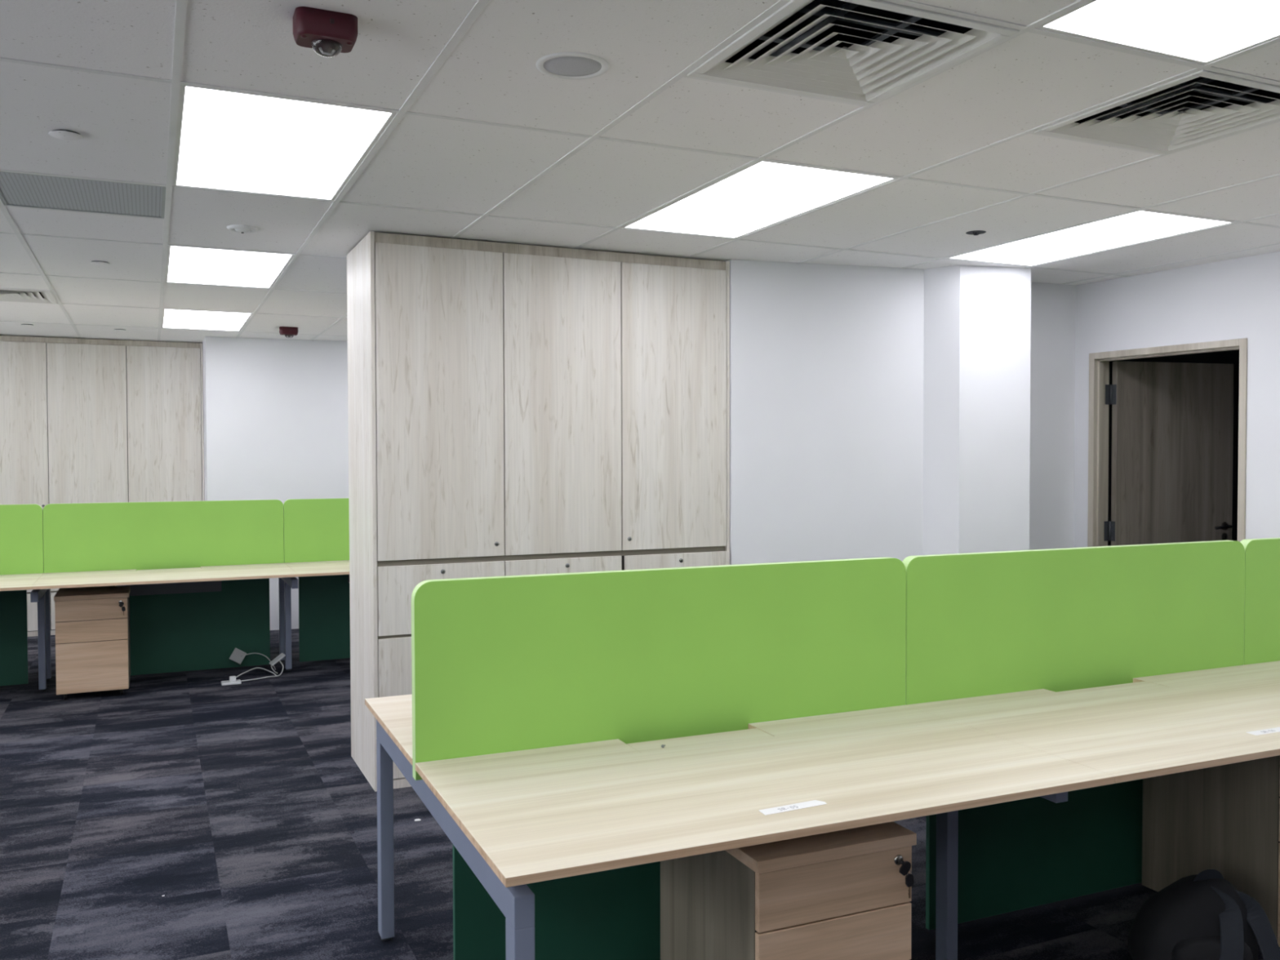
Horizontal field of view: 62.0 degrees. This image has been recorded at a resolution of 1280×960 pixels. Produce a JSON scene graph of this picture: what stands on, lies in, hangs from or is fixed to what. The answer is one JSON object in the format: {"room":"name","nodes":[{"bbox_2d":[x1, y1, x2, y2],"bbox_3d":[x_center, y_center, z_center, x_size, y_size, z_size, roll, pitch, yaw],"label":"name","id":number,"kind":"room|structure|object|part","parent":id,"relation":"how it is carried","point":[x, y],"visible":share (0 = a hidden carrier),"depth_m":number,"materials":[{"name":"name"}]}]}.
{"room":"open-plan office","nodes":[
{"label":"open-plan office","id":0,"kind":"room"},
{"bbox_2d":[202,336,207,501],"bbox_3d":[-3.861,-0.144,9.527,0.076,2.850,1.260,-1,2,-25],"label":"wall","id":1,"kind":"structure","parent":0,"point":[204,340],"depth_m":9.16,"materials":[{"name":"white paint"}]},
{"bbox_2d":[205,336,348,630],"bbox_3d":[-1.417,-0.157,9.846,4.787,2.850,0.152,-1,1,-21],"label":"wall","id":2,"kind":"structure","parent":0,"point":[277,416],"depth_m":9.12,"materials":[{"name":"white paint"}]},
{"bbox_2d":[0,628,1263,959],"bbox_3d":[0.302,1.446,3.583,10.900,0.060,15.600,-1,2,-25],"label":"floor","id":3,"kind":"structure","parent":0,"point":[247,806],"depth_m":4.16,"materials":[{"name":"carpet"}]},
{"bbox_2d":[53,585,130,699],"bbox_3d":[-3.476,1.024,6.790,0.412,0.644,0.504,-1,2,-25],"label":"drawer pedestal","id":4,"kind":"object","parent":3,"relation":"on","point":[93,644],"visible":0.99,"depth_m":6.57,"materials":[{"name":"brown wood"}]},
{"bbox_3d":[-3.379,0.798,6.566,0.397,0.127,0.016,-1,2,-25],"label":"drawer","id":5,"kind":"part","parent":4,"relation":"part of","materials":[{"name":"brown wood"}]},
{"bbox_3d":[-3.382,1.018,6.580,0.395,0.568,0.001,-1,2,-25],"label":"frame","id":6,"kind":"part","parent":4,"relation":"part of","materials":[{"name":"beige wood"}]},
{"bbox_3d":[-3.378,0.930,6.569,0.397,0.129,0.016,-1,2,-25],"label":"drawer","id":7,"kind":"part","parent":4,"relation":"part of","materials":[{"name":"brown wood"}]},
{"bbox_3d":[-3.378,1.152,6.574,0.397,0.308,0.016,-1,2,-25],"label":"drawer","id":8,"kind":"part","parent":4,"relation":"part of","materials":[{"name":"brown wood"}]},
{"bbox_2d":[119,601,125,615],"bbox_3d":[-3.215,0.798,6.616,0.037,0.086,0.017,-1,2,-25],"label":"keys","id":9,"kind":"object","parent":4,"relation":"hanging from","point":[123,609],"visible":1,"depth_m":6.61,"materials":[{"name":"brown metal"}]},
{"bbox_2d":[0,335,204,636],"bbox_3d":[-4.789,0.045,9.285,1.812,2.488,0.625,-1,2,-25],"label":"wardrobe","id":10,"kind":"object","parent":3,"relation":"on","point":[82,420],"visible":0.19,"depth_m":9.02,"materials":[{"name":"laminate"}]},
{"bbox_3d":[-5.204,-0.432,8.756,0.586,1.410,0.020,-1,2,-25],"label":"cupboard door","id":11,"kind":"part","parent":10,"relation":"part of","materials":[{"name":"grey wood"}]},
{"bbox_3d":[-5.200,1.101,8.793,0.586,0.310,0.020,-1,2,-25],"label":"drawer","id":12,"kind":"part","parent":10,"relation":"part of","materials":[{"name":"grey wood"}]},
{"bbox_3d":[-4.660,1.094,9.041,0.593,0.310,0.020,-1,2,-25],"label":"drawer","id":13,"kind":"part","parent":10,"relation":"part of","materials":[{"name":"grey wood"}]},
{"bbox_3d":[-4.661,0.770,9.033,0.593,0.310,0.020,-1,2,-25],"label":"drawer","id":14,"kind":"part","parent":10,"relation":"part of","materials":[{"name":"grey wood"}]},
{"bbox_3d":[-4.664,-0.439,9.003,0.593,1.410,0.020,-1,2,-25],"label":"cupboard door","id":15,"kind":"part","parent":10,"relation":"part of","materials":[{"name":"grey wood"}]},
{"bbox_3d":[-4.671,-1.169,8.995,1.778,0.046,0.018,-1,2,-25],"label":"cornice","id":16,"kind":"part","parent":10,"relation":"part of","materials":[{"name":"laminate"}]},
{"bbox_3d":[-4.125,-0.447,9.251,0.582,1.410,0.020,-1,2,-25],"label":"cupboard door","id":17,"kind":"part","parent":10,"relation":"part of","materials":[{"name":"grey wood"}]},
{"bbox_3d":[-3.974,0.034,9.661,0.016,2.488,0.620,-1,2,-25],"label":"panel","id":18,"kind":"part","parent":10,"relation":"part of","materials":[{"name":"grey wood"}]},
{"bbox_2d":[0,560,350,691],"bbox_3d":[-3.210,0.967,7.274,4.500,0.735,1.555,-1,2,-25],"label":"desk","id":19,"kind":"object","parent":3,"relation":"on","point":[190,619],"visible":0.58,"depth_m":7.31,"materials":[{"name":"brown wood"}]},
{"bbox_3d":[-4.587,1.012,6.680,1.300,0.650,0.018,-1,2,-25],"label":"modesty panel","id":20,"kind":"part","parent":19,"relation":"part of","materials":[{"name":"green laminate"}]},
{"bbox_2d":[0,503,44,574],"bbox_3d":[-4.588,0.414,6.664,1.498,0.496,0.038,-1,2,-25],"label":"divider","id":21,"kind":"object","parent":19,"relation":"attached to","point":[21,526],"visible":0.94,"depth_m":6.91,"materials":[{"name":"green fabric"}]},
{"bbox_3d":[-3.817,1.029,6.801,0.040,0.608,0.050,-1,2,-25],"label":"leg","id":22,"kind":"part","parent":19,"relation":"part of","materials":[{"name":"grey metal"}]},
{"bbox_3d":[-3.965,1.022,7.124,0.040,0.608,0.050,-1,2,-25],"label":"leg","id":23,"kind":"part","parent":19,"relation":"part of","materials":[{"name":"grey metal"}]},
{"bbox_2d":[42,499,284,573],"bbox_3d":[-3.225,0.396,7.289,1.498,0.496,0.038,-1,2,-25],"label":"divider","id":24,"kind":"object","parent":19,"relation":"attached to","point":[165,535],"visible":0.91,"depth_m":7.25,"materials":[{"name":"green fabric"}]},
{"bbox_2d":[115,580,221,595],"bbox_3d":[-3.153,0.714,7.143,0.640,0.083,0.140,-1,2,-25],"label":"cable tray","id":25,"kind":"object","parent":19,"relation":"on","point":[201,586],"depth_m":7.09,"materials":[{"name":"black metal"}]},
{"bbox_3d":[-3.224,0.994,7.305,1.300,0.650,0.018,-1,2,-25],"label":"modesty panel","id":26,"kind":"part","parent":19,"relation":"part of","materials":[{"name":"green laminate"}]},
{"bbox_3d":[-2.602,1.003,7.749,0.040,0.608,0.050,-1,2,-25],"label":"leg","id":27,"kind":"part","parent":19,"relation":"part of","materials":[{"name":"grey metal"}]},
{"bbox_3d":[-2.454,1.011,7.426,0.040,0.608,0.050,-1,2,-25],"label":"leg","id":28,"kind":"part","parent":19,"relation":"part of","materials":[{"name":"grey metal"}]},
{"bbox_2d":[283,497,349,563],"bbox_3d":[-1.861,0.378,7.915,1.498,0.496,0.038,-1,2,-25],"label":"divider","id":29,"kind":"object","parent":19,"relation":"attached to","point":[315,530],"visible":0.43,"depth_m":7.68,"materials":[{"name":"green laminate"}]},
{"bbox_3d":[-1.860,0.975,7.930,1.300,0.650,0.018,-1,2,-25],"label":"modesty panel","id":30,"kind":"part","parent":19,"relation":"part of","materials":[{"name":"green laminate"}]},
{"bbox_2d":[221,660,284,685],"bbox_3d":[-2.581,1.290,7.125,0.122,0.094,0.459,1,2,43],"label":"outlet","id":31,"kind":"object","parent":3,"relation":"on","point":[232,681],"visible":1,"depth_m":7.04,"materials":[{"name":"white plastic"}]},
{"bbox_3d":[-2.689,1.332,7.009,0.120,0.016,0.085,-1,2,-25],"label":"plate","id":32,"kind":"part","parent":31,"relation":"part of","materials":[{"name":"white plastic"}]},
{"bbox_2d":[229,648,275,670],"bbox_3d":[-2.692,1.244,7.411,0.307,0.163,0.054,0,1,-13],"label":"outlet","id":33,"kind":"object","parent":3,"relation":"on","point":[237,655],"visible":0.94,"depth_m":7.39,"materials":[{"name":"grey plastic"}]},
{"bbox_3d":[-2.788,1.220,7.389,0.086,0.086,0.012,34,-27,-21],"label":"plate","id":34,"kind":"part","parent":33,"relation":"part of","materials":[{"name":"grey plastic"}]},
{"bbox_2d":[269,653,285,673],"bbox_3d":[-2.500,1.266,7.359,0.096,0.123,0.108,-1,2,-33],"label":"outlet","id":35,"kind":"object","parent":3,"relation":"on","point":[281,655],"visible":1,"depth_m":7.35,"materials":[{"name":"white plastic"}]},
{"bbox_3d":[-2.509,1.240,7.373,0.110,0.012,0.075,-40,21,-25],"label":"plate","id":36,"kind":"part","parent":35,"relation":"part of","materials":[{"name":"white plastic"}]},
{"bbox_2d":[346,231,729,791],"bbox_3d":[-0.486,0.130,5.371,1.812,2.488,0.645,-1,2,-25],"label":"wardrobe","id":37,"kind":"object","parent":3,"relation":"on","point":[513,409],"visible":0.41,"depth_m":5.03,"materials":[{"name":"grey wood"}]},
{"bbox_3d":[-1.306,0.141,5.008,0.018,2.488,0.620,-1,2,-25],"label":"panel","id":38,"kind":"part","parent":37,"relation":"part of","materials":[{"name":"grey wood"}]},
{"bbox_3d":[-0.902,0.862,4.880,0.586,0.310,0.020,-1,2,-25],"label":"drawer","id":39,"kind":"part","parent":37,"relation":"part of","materials":[{"name":"grey wood"}]},
{"bbox_3d":[-0.901,1.186,4.888,0.586,0.310,0.020,-1,2,-25],"label":"drawer","id":40,"kind":"part","parent":37,"relation":"part of","materials":[{"name":"grey wood"}]},
{"bbox_3d":[-0.905,-0.348,4.851,0.586,1.410,0.020,-1,2,-25],"label":"cupboard door","id":41,"kind":"part","parent":37,"relation":"part of","materials":[{"name":"grey wood"}]},
{"bbox_3d":[-0.903,0.538,4.873,0.586,0.310,0.020,-1,2,-25],"label":"drawer","id":42,"kind":"part","parent":37,"relation":"part of","materials":[{"name":"grey wood"}]},
{"bbox_3d":[-0.373,-1.085,5.091,1.778,0.046,0.018,-1,2,-25],"label":"cornice","id":43,"kind":"part","parent":37,"relation":"part of","materials":[{"name":"laminate"}]},
{"bbox_3d":[-0.365,-0.355,5.099,0.593,1.410,0.020,-1,2,-25],"label":"cupboard door","id":44,"kind":"part","parent":37,"relation":"part of","materials":[{"name":"grey wood"}]},
{"bbox_3d":[-0.363,0.531,5.120,0.593,0.310,0.020,-1,2,-25],"label":"drawer","id":45,"kind":"part","parent":37,"relation":"part of","materials":[{"name":"grey wood"}]},
{"bbox_3d":[0.174,-0.362,5.346,0.582,1.410,0.020,-1,2,-25],"label":"cupboard door","id":46,"kind":"part","parent":37,"relation":"part of","materials":[{"name":"grey wood"}]},
{"bbox_3d":[0.192,0.524,5.353,0.582,0.310,0.020,-1,2,-25],"label":"drawer","id":47,"kind":"part","parent":37,"relation":"part of","materials":[{"name":"grey wood"}]},
{"bbox_3d":[0.325,0.119,5.757,0.016,2.488,0.620,-1,2,-25],"label":"panel","id":48,"kind":"part","parent":37,"relation":"part of","materials":[{"name":"grey wood"}]},
{"bbox_2d":[660,821,916,959],"bbox_3d":[0.336,1.117,2.562,0.412,0.644,0.504,-1,2,-24],"label":"drawer pedestal","id":49,"kind":"object","parent":3,"relation":"on","point":[842,895],"visible":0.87,"depth_m":2.35,"materials":[{"name":"brown wood"}]},
{"bbox_3d":[0.430,1.023,2.339,0.397,0.129,0.016,-1,2,-24],"label":"drawer","id":50,"kind":"part","parent":49,"relation":"part of","materials":[{"name":"brown wood"}]},
{"bbox_3d":[0.429,0.891,2.336,0.397,0.127,0.016,-1,2,-24],"label":"drawer","id":51,"kind":"part","parent":49,"relation":"part of","materials":[{"name":"brown wood"}]},
{"bbox_2d":[897,858,914,898],"bbox_3d":[0.592,0.891,2.382,0.037,0.086,0.017,-1,2,-24],"label":"keys","id":52,"kind":"object","parent":49,"relation":"hanging from","point":[905,867],"visible":1,"depth_m":2.38,"materials":[{"name":"black plastic"}]},
{"bbox_3d":[0.602,0.920,2.380,0.005,0.028,0.002,-1,2,-24],"label":"blade","id":53,"kind":"part","parent":52,"relation":"part of","materials":[{"name":"silver metal"}]},
{"bbox_2d":[364,660,1279,959],"bbox_3d":[1.507,1.046,3.555,4.500,0.735,1.555,-1,2,-24],"label":"desk","id":54,"kind":"object","parent":3,"relation":"on","point":[1030,798],"visible":0.56,"depth_m":2.80,"materials":[{"name":"brown wood"}]},
{"bbox_3d":[-0.789,1.107,3.302,0.040,0.608,0.060,-1,2,-24],"label":"leg","id":55,"kind":"part","parent":54,"relation":"part of","materials":[{"name":"grey metal"}]},
{"bbox_3d":[-0.225,1.137,2.015,0.040,0.608,0.060,-1,2,-24],"label":"leg","id":56,"kind":"part","parent":54,"relation":"part of","materials":[{"name":"grey metal"}]},
{"bbox_3d":[0.119,1.091,2.985,1.300,0.650,0.018,-1,2,-24],"label":"modesty panel","id":57,"kind":"part","parent":54,"relation":"part of","materials":[{"name":"green laminate"}]},
{"bbox_2d":[411,556,906,780],"bbox_3d":[0.118,0.493,2.970,1.498,0.496,0.039,-1,2,-24],"label":"divider","id":58,"kind":"object","parent":54,"relation":"attached to","point":[508,663],"visible":0.95,"depth_m":2.90,"materials":[{"name":"green fabric"}]},
{"bbox_2d":[758,800,826,815],"bbox_3d":[0.332,0.710,2.315,0.165,0.001,0.033,-1,2,-27],"label":"paper label","id":59,"kind":"object","parent":54,"relation":"on","point":[814,802],"visible":1,"depth_m":2.31,"materials":[{"name":"white paper"}]},
{"bbox_3d":[0.891,1.108,3.093,0.040,0.608,0.050,-1,2,-24],"label":"leg","id":60,"kind":"part","parent":54,"relation":"part of","materials":[{"name":"grey metal"}]},
{"bbox_3d":[1.493,1.073,3.586,1.300,0.650,0.018,-1,2,-24],"label":"modesty panel","id":61,"kind":"part","parent":54,"relation":"part of","materials":[{"name":"green laminate"}]},
{"bbox_2d":[902,540,1244,705],"bbox_3d":[1.492,0.475,3.571,1.498,0.496,0.039,-1,2,-24],"label":"divider","id":62,"kind":"object","parent":54,"relation":"attached to","point":[1067,619],"visible":0.85,"depth_m":3.51,"materials":[{"name":"green fabric"}]},
{"bbox_2d":[1240,537,1279,665],"bbox_3d":[2.866,0.457,4.172,1.498,0.496,0.039,-1,2,-24],"label":"divider","id":63,"kind":"object","parent":54,"relation":"attached to","point":[1262,556],"visible":0.7,"depth_m":3.89,"materials":[{"name":"green fabric"}]},
{"bbox_2d":[1246,727,1279,735],"bbox_3d":[1.741,0.692,2.941,0.165,0.001,0.033,-1,2,-24],"label":"paper label","id":64,"kind":"object","parent":54,"relation":"on","point":[1276,729],"visible":1,"depth_m":2.93,"materials":[{"name":"white paper"}]},
{"bbox_2d":[1127,869,1279,959],"bbox_3d":[1.579,1.265,2.997,0.350,0.327,0.278,0,1,-5],"label":"backpack","id":65,"kind":"object","parent":3,"relation":"on","point":[1202,916],"visible":1,"depth_m":2.95,"materials":[{"name":"black fabric"}]},
{"bbox_3d":[1.613,1.142,3.020,0.115,0.083,0.016,0,1,-5],"label":"grab handle","id":66,"kind":"part","parent":65,"relation":"part of","materials":[{"name":"black fabric"}]},
{"bbox_2d":[1142,755,1279,949],"bbox_3d":[1.973,1.092,3.433,0.412,0.644,0.504,-1,2,-24],"label":"drawer pedestal","id":67,"kind":"object","parent":3,"relation":"on","point":[1225,819],"visible":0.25,"depth_m":3.31,"materials":[{"name":"brown wood"}]},
{"bbox_3d":[2.063,1.086,3.221,0.395,0.568,0.001,-1,2,-24],"label":"frame","id":68,"kind":"part","parent":67,"relation":"part of","materials":[{"name":"beige wood"}]},
{"bbox_3d":[2.067,1.220,3.216,0.397,0.308,0.016,-1,2,-24],"label":"drawer","id":69,"kind":"part","parent":67,"relation":"part of","materials":[{"name":"brown wood"}]},
{"bbox_3d":[2.066,0.998,3.210,0.397,0.129,0.016,-1,2,-24],"label":"drawer","id":70,"kind":"part","parent":67,"relation":"part of","materials":[{"name":"brown wood"}]},
{"bbox_3d":[2.066,0.866,3.207,0.397,0.127,0.016,-1,2,-24],"label":"drawer","id":71,"kind":"part","parent":67,"relation":"part of","materials":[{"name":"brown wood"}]},
{"bbox_2d":[0,0,1279,342],"bbox_3d":[0.130,-1.239,3.454,11.380,0.326,16.816,-1,2,-25],"label":"ceiling","id":72,"kind":"structure","parent":0,"point":[1028,81],"depth_m":3.45,"materials":[{"name":"tile"}]},
{"bbox_2d":[20,324,33,326],"bbox_3d":[-4.637,-1.178,8.063,0.095,0.018,0.095,-1,2,-25],"label":"sprinkler cover","id":73,"kind":"object","parent":72,"relation":"attached to","point":[26,325],"visible":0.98,"depth_m":8.05,"materials":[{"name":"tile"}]},
{"bbox_2d":[0,288,57,304],"bbox_3d":[-3.932,-1.220,6.554,0.579,0.169,0.579,-1,2,-25],"label":"ceiling vent","id":74,"kind":"object","parent":72,"relation":"in","point":[6,295],"visible":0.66,"depth_m":6.67,"materials":[{"name":"white metal"}]},
{"bbox_2d":[48,128,83,140],"bbox_3d":[-1.768,-1.069,3.282,0.095,0.018,0.095,-1,2,-25],"label":"sprinkler cover","id":75,"kind":"object","parent":72,"relation":"attached to","point":[68,135],"visible":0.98,"depth_m":3.27,"materials":[{"name":"plastic"}]},
{"bbox_2d":[51,128,79,134],"bbox_3d":[-1.768,-1.070,3.282,0.080,0.016,0.080,-1,2,-25],"label":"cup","id":76,"kind":"object","parent":75,"relation":"on","point":[58,131],"depth_m":3.25,"materials":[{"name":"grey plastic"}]},
{"bbox_2d":[0,171,165,217],"bbox_3d":[-2.133,-1.094,4.073,0.579,0.019,0.579,-1,2,-25],"label":"ceiling vent","id":77,"kind":"object","parent":72,"relation":"in","point":[16,189],"visible":0.79,"depth_m":4.06,"materials":[{"name":"grey metal"}]},
{"bbox_2d":[89,261,110,265],"bbox_3d":[-2.772,-1.120,5.470,0.095,0.018,0.095,-1,2,-25],"label":"sprinkler cover","id":78,"kind":"object","parent":72,"relation":"attached to","point":[99,263],"visible":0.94,"depth_m":5.46,"materials":[{"name":"plastic"}]},
{"bbox_2d":[113,328,126,331],"bbox_3d":[-4.096,-1.187,8.394,0.095,0.018,0.095,-1,2,-25],"label":"sprinkler cover","id":79,"kind":"object","parent":72,"relation":"attached to","point":[119,330],"visible":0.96,"depth_m":8.38,"materials":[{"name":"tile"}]},
{"bbox_2d":[160,309,253,331],"bbox_3d":[-3.217,-1.209,7.875,0.579,0.068,1.182,-1,2,-25],"label":"ceiling light","id":80,"kind":"object","parent":72,"relation":"attached to","point":[171,318],"visible":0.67,"depth_m":7.86,"materials":[{"name":"white plastic"}]},
{"bbox_2d":[164,245,295,288],"bbox_3d":[-2.214,-1.159,5.689,0.579,0.068,1.182,-1,2,-25],"label":"ceiling light","id":81,"kind":"object","parent":72,"relation":"attached to","point":[191,265],"visible":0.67,"depth_m":5.64,"materials":[{"name":"white plastic"}]},
{"bbox_2d":[226,224,257,233],"bbox_3d":[-1.736,-1.091,4.655,0.128,0.026,0.128,-1,2,-25],"label":"smoke detector","id":82,"kind":"object","parent":72,"relation":"attached to","point":[242,228],"visible":1,"depth_m":4.63,"materials":[{"name":"white plastic"}]},
{"bbox_2d":[172,84,397,200],"bbox_3d":[-1.212,-1.108,3.503,0.579,0.068,1.182,-1,2,-25],"label":"ceiling light","id":83,"kind":"object","parent":72,"relation":"attached to","point":[227,140],"visible":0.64,"depth_m":3.38,"materials":[{"name":"white plastic"}]},
{"bbox_2d":[279,326,297,337],"bbox_3d":[-2.733,-1.146,8.292,0.136,0.083,0.098,-1,2,-25],"label":"fire alarm strobe","id":84,"kind":"object","parent":72,"relation":"attached to","point":[288,331],"visible":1,"depth_m":8.26,"materials":[{"name":"red plastic"}]},
{"bbox_2d":[293,6,357,57],"bbox_3d":[-0.715,-1.009,2.422,0.136,0.083,0.098,-1,2,-25],"label":"fire alarm strobe","id":85,"kind":"object","parent":72,"relation":"attached to","point":[330,33],"visible":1,"depth_m":2.39,"materials":[{"name":"red plastic"}]},
{"bbox_2d":[535,52,608,79],"bbox_3d":[-0.172,-1.057,2.720,0.188,0.011,0.188,-1,2,-25],"label":"ceiling speaker","id":86,"kind":"object","parent":72,"relation":"attached to","point":[564,65],"visible":1,"depth_m":2.71,"materials":[{"name":"white plastic"}]},
{"bbox_2d":[0,0,1279,341],"bbox_3d":[0.130,-1.089,3.457,11.421,0.030,16.857,-1,2,-25],"label":"grid","id":87,"kind":"object","parent":72,"relation":"attached to","point":[180,6],"visible":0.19,"depth_m":3.48,"materials":[{"name":"white metal"}]},
{"bbox_2d":[622,160,897,238],"bbox_3d":[0.425,-1.130,4.253,0.579,0.068,1.182,-1,2,-25],"label":"ceiling light","id":88,"kind":"object","parent":72,"relation":"attached to","point":[762,194],"visible":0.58,"depth_m":4.16,"materials":[{"name":"white plastic"}]},
{"bbox_2d":[687,0,1019,105],"bbox_3d":[0.506,-1.136,2.636,0.579,0.169,0.579,-1,2,-25],"label":"ceiling vent","id":89,"kind":"object","parent":72,"relation":"in","point":[864,52],"visible":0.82,"depth_m":2.70,"materials":[{"name":"white metal"}]},
{"bbox_3d":[0.506,-1.063,2.638,0.053,0.015,0.053,-1,2,-25],"label":"plate","id":90,"kind":"part","parent":89,"relation":"part of","materials":[{"name":"white metal"}]},
{"bbox_2d":[965,230,986,235],"bbox_3d":[1.510,-1.112,4.788,0.088,0.025,0.088,-1,2,-25],"label":"sprinkler","id":91,"kind":"object","parent":72,"relation":"attached to","point":[975,233],"visible":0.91,"depth_m":4.78,"materials":[{"name":"metal"}]},
{"bbox_2d":[946,210,1235,266],"bbox_3d":[2.061,-1.152,5.003,0.579,0.068,1.182,-1,2,-25],"label":"ceiling light","id":92,"kind":"object","parent":72,"relation":"attached to","point":[1140,226],"visible":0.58,"depth_m":4.95,"materials":[{"name":"white plastic"}]},
{"bbox_2d":[1034,69,1279,154],"bbox_3d":[1.597,-1.150,3.136,0.579,0.169,0.579,-1,2,-25],"label":"ceiling vent","id":93,"kind":"object","parent":72,"relation":"in","point":[1202,106],"visible":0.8,"depth_m":3.21,"materials":[{"name":"white metal"}]},
{"bbox_3d":[1.597,-1.077,3.138,0.053,0.015,0.053,-1,2,-25],"label":"plate","id":94,"kind":"part","parent":93,"relation":"part of","materials":[{"name":"white metal"}]},
{"bbox_2d":[1035,0,1279,65],"bbox_3d":[1.427,-1.080,2.068,0.579,0.068,1.182,-1,2,-25],"label":"ceiling light","id":95,"kind":"object","parent":72,"relation":"attached to","point":[1202,32],"visible":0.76,"depth_m":2.48,"materials":[{"name":"white plastic"}]},
{"bbox_2d":[727,259,924,564],"bbox_3d":[0.888,-0.068,5.915,1.135,2.850,0.828,-1,2,-25],"label":"wall","id":96,"kind":"structure","parent":0,"point":[826,361],"depth_m":5.60,"materials":[{"name":"white paint"}]},
{"bbox_2d":[922,265,1031,555],"bbox_3d":[1.778,-0.070,5.907,0.550,2.850,0.470,0,1,-14],"label":"wall pillar","id":97,"kind":"structure","parent":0,"point":[976,353],"depth_m":5.69,"materials":[{"name":"white paint"}]},
{"bbox_2d":[1029,281,1075,550],"bbox_3d":[2.218,-0.086,6.558,0.900,2.850,0.768,-1,2,-25],"label":"wall","id":98,"kind":"structure","parent":0,"point":[1053,305],"depth_m":6.25,"materials":[{"name":"white paint"}]},
{"bbox_2d":[1107,349,1239,546],"bbox_3d":[4.048,0.049,5.955,1.980,2.600,2.550,-1,2,-29],"label":"doorway","id":99,"kind":"structure","parent":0,"point":[1231,357],"depth_m":7.22,"materials":[{"name":"grey paint"}]},
{"bbox_2d":[1073,251,1279,547],"bbox_3d":[4.888,0.136,2.277,0.121,2.600,9.500,-1,2,-29],"label":"wall","id":100,"kind":"structure","parent":0,"point":[1237,298],"depth_m":5.56,"materials":[{"name":"white paint"}]},
{"bbox_2d":[1087,337,1247,546],"bbox_3d":[3.262,0.307,6.055,0.960,2.083,0.934,-1,2,-29],"label":"door","id":101,"kind":"structure","parent":100,"relation":"in","point":[1172,423],"depth_m":6.28,"materials":[{"name":"beige laminate"}]},
{"bbox_3d":[2.736,0.300,6.253,0.036,0.116,0.003,-1,2,-29],"label":"hinge plate","id":102,"kind":"part","parent":101,"relation":"part of","materials":[{"name":"grey metal"}]},
{"bbox_3d":[2.734,-0.500,6.233,0.036,0.116,0.003,-1,2,-29],"label":"hinge plate","id":103,"kind":"part","parent":101,"relation":"part of","materials":[{"name":"grey metal"}]},
{"bbox_3d":[3.496,0.280,6.397,0.137,0.052,0.066,-1,1,-16],"label":"handle","id":104,"kind":"part","parent":101,"relation":"part of","materials":[{"name":"black metal"}]}
]}

